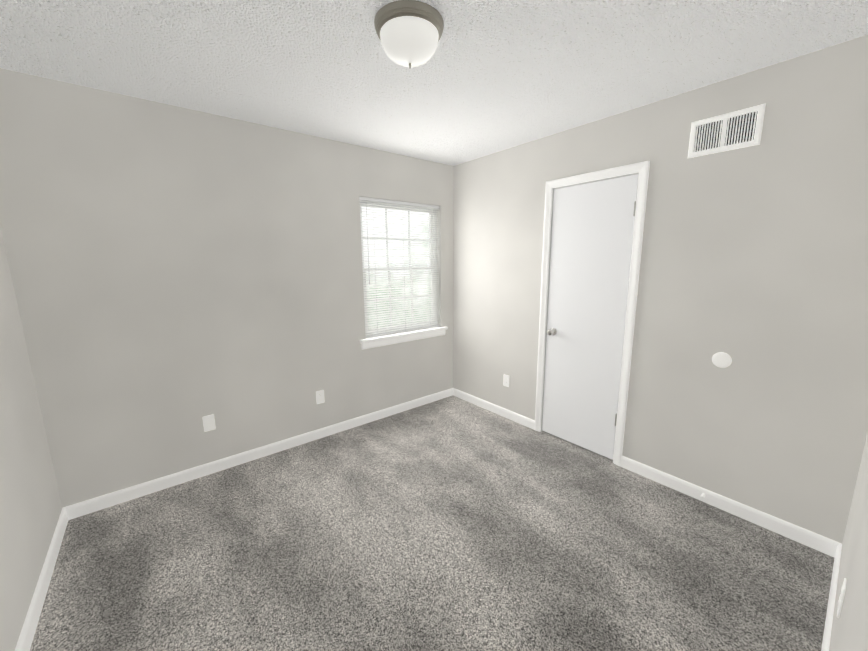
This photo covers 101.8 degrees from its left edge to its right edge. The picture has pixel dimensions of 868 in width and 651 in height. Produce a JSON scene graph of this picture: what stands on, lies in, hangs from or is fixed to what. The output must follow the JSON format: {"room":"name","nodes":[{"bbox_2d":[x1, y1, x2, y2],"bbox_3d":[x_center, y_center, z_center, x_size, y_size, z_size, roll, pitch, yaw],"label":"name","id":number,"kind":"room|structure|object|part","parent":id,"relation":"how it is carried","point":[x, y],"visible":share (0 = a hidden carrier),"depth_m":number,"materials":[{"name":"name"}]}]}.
{"room":"empty bedroom","nodes":[
{"label":"empty bedroom","id":0,"kind":"room"},
{"bbox_2d":[0,227,62,650],"bbox_3d":[-1.294,0.164,0.680,0.120,2.440,3.024,-9,13,-38],"label":"wall","id":1,"kind":"structure","parent":0,"point":[31,507],"depth_m":1.62,"materials":[{"name":"grey paint"}]},
{"bbox_2d":[15,508,67,650],"bbox_3d":[-1.269,1.308,0.978,0.014,0.083,2.904,-9,13,-38],"label":"baseboard","id":2,"kind":"structure","parent":1,"relation":"attached to","point":[26,636],"depth_m":1.59,"materials":[{"name":"white wood"}]},
{"bbox_2d":[0,68,453,506],"bbox_3d":[-1.033,-0.238,2.877,3.335,2.440,0.120,-9,13,-38],"label":"wall","id":3,"kind":"structure","parent":0,"point":[178,273],"depth_m":2.31,"materials":[{"name":"grey paint"}]},
{"bbox_2d":[202,414,215,431],"bbox_3d":[-1.592,0.691,2.497,0.070,0.114,0.007,-9,13,-38],"label":"electrical outlet","id":4,"kind":"object","parent":3,"relation":"attached to","point":[208,422],"visible":1,"depth_m":2.50,"materials":[{"name":"white plastic"}]},
{"bbox_2d":[63,388,452,519],"bbox_3d":[-0.981,0.930,3.036,3.095,0.083,0.014,-9,13,-38],"label":"baseboard","id":5,"kind":"structure","parent":3,"relation":"attached to","point":[76,510],"depth_m":2.61,"materials":[{"name":"white wood"}]},
{"bbox_2d":[316,390,324,403],"bbox_3d":[-0.966,0.608,2.997,0.070,0.114,0.007,-9,13,-38],"label":"duplex electrical outlet","id":6,"kind":"object","parent":3,"relation":"attached to","point":[320,397],"visible":1,"depth_m":2.99,"materials":[{"name":"white plastic"}]},
{"bbox_2d":[359,197,444,349],"bbox_3d":[-0.309,-0.501,3.413,0.985,1.327,0.139,-9,13,-38],"label":"window","id":7,"kind":"structure","parent":3,"relation":"in","point":[432,317],"depth_m":3.38,"materials":[{"name":"white plastic"}]},
{"bbox_2d":[360,326,447,343],"bbox_3d":[-0.278,0.081,3.486,1.015,0.028,0.106,-9,13,-38],"label":"window sill","id":8,"kind":"structure","parent":3,"relation":"attached to","point":[391,336],"depth_m":3.41,"materials":[{"name":"white wood"}]},
{"bbox_2d":[30,396,833,650],"bbox_3d":[-0.071,1.214,1.946,3.335,0.100,3.144,-9,13,-38],"label":"floor","id":9,"kind":"structure","parent":0,"point":[452,523],"depth_m":1.79,"materials":[{"name":"carpet"}]},
{"bbox_2d":[0,0,867,165],"bbox_3d":[-0.093,-1.285,1.491,3.335,0.100,3.144,-9,13,-38],"label":"ceiling","id":10,"kind":"structure","parent":0,"point":[488,77],"depth_m":1.66,"materials":[{"name":"white paint"}]},
{"bbox_2d":[374,0,443,68],"bbox_3d":[-0.100,-1.144,1.451,0.282,0.162,0.282,-9,13,-38],"label":"flush-mount light fixture","id":11,"kind":"object","parent":10,"relation":"attached to","point":[409,33],"visible":1,"depth_m":1.37,"materials":[{"name":"white glass"}]},
{"bbox_3d":[-0.100,-1.139,1.452,0.240,0.108,0.240,-9,13,-38],"label":"lamp shade","id":12,"kind":"part","parent":11,"relation":"part of","materials":[{"name":"white glass"}]},
{"bbox_2d":[453,35,867,542],"bbox_3d":[1.206,-0.219,2.666,0.120,2.440,3.024,-9,13,-38],"label":"wall","id":13,"kind":"structure","parent":0,"point":[754,263],"depth_m":2.00,"materials":[{"name":"grey paint"}]},
{"bbox_2d":[453,388,534,429],"bbox_3d":[0.558,0.819,3.573,0.014,0.083,1.098,-9,13,-38],"label":"baseboard","id":14,"kind":"structure","parent":13,"relation":"attached to","point":[508,414],"depth_m":3.49,"materials":[{"name":"white wood"}]},
{"bbox_2d":[503,374,508,386],"bbox_3d":[0.688,0.525,3.358,0.007,0.114,0.070,-9,13,-38],"label":"duplex electrical outlet","id":15,"kind":"object","parent":13,"relation":"attached to","point":[506,380],"visible":1,"depth_m":3.36,"materials":[{"name":"white plastic"}]},
{"bbox_2d":[542,174,638,459],"bbox_3d":[1.124,-0.025,2.687,0.103,2.020,0.612,-9,13,-38],"label":"closet door","id":16,"kind":"structure","parent":13,"relation":"in","point":[592,237],"depth_m":2.66,"materials":[{"name":"white wood"}]},
{"bbox_3d":[0.957,0.053,2.884,0.068,0.062,0.062,-9,13,-38],"label":"knob","id":17,"kind":"part","parent":16,"relation":"part of","materials":[{"name":"silver metal"}]},
{"bbox_2d":[534,161,649,465],"bbox_3d":[1.173,-0.057,2.723,0.136,2.102,0.744,-9,13,-38],"label":"door frame","id":18,"kind":"structure","parent":13,"relation":"attached to","point":[642,168],"depth_m":2.52,"materials":[{"name":"white wood"}]},
{"bbox_2d":[615,201,635,425],"bbox_3d":[1.326,-0.038,2.448,0.015,1.576,0.012,-9,13,-38],"label":"closet door hinges","id":19,"kind":"object","parent":13,"relation":"attached to","point":[633,215],"visible":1,"depth_m":2.32,"materials":[{"name":"silver metal"}]},
{"bbox_2d":[712,352,731,367],"bbox_3d":[1.675,0.201,2.054,0.006,0.092,0.092,-9,13,-38],"label":"bumper cover","id":20,"kind":"object","parent":13,"relation":"attached to","point":[721,359],"visible":1,"depth_m":2.05,"materials":[{"name":"white plastic"}]},
{"bbox_2d":[688,103,765,157],"bbox_3d":[1.583,-1.052,1.927,0.008,0.194,0.317,-9,13,-38],"label":"air vent","id":21,"kind":"object","parent":13,"relation":"in","point":[742,128],"visible":1,"depth_m":1.91,"materials":[{"name":"white metal"}]},
{"bbox_2d":[620,456,841,557],"bbox_3d":[1.705,1.063,2.176,0.014,0.083,1.062,-9,13,-38],"label":"baseboard","id":22,"kind":"structure","parent":13,"relation":"attached to","point":[816,541],"depth_m":2.06,"materials":[{"name":"white wood"}]},
{"bbox_2d":[829,433,867,650],"bbox_3d":[0.869,0.167,0.561,3.095,2.440,0.120,-9,13,-38],"label":"wall","id":23,"kind":"structure","parent":0,"point":[849,631],"depth_m":1.06,"materials":[{"name":"grey paint"}]},
{"bbox_2d":[821,544,841,650],"bbox_3d":[0.837,1.317,0.823,3.095,0.083,0.014,-9,13,-38],"label":"baseboard","id":24,"kind":"structure","parent":23,"relation":"attached to","point":[829,619],"depth_m":1.48,"materials":[{"name":"white wood"}]},
{"bbox_2d":[837,578,846,617],"bbox_3d":[1.379,0.921,1.194,0.070,0.114,0.007,-9,13,-38],"label":"duplex electrical outlet","id":25,"kind":"object","parent":23,"relation":"attached to","point":[841,596],"visible":1,"depth_m":1.18,"materials":[{"name":"white plastic"}]},
{"label":"outside","id":26,"kind":"structure","parent":0,"visible":0},
{"bbox_2d":[362,207,430,328],"bbox_3d":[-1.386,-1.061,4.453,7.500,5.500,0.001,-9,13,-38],"label":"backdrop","id":27,"kind":"structure","parent":26,"point":[396,257],"depth_m":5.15,"materials":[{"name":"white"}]}
]}

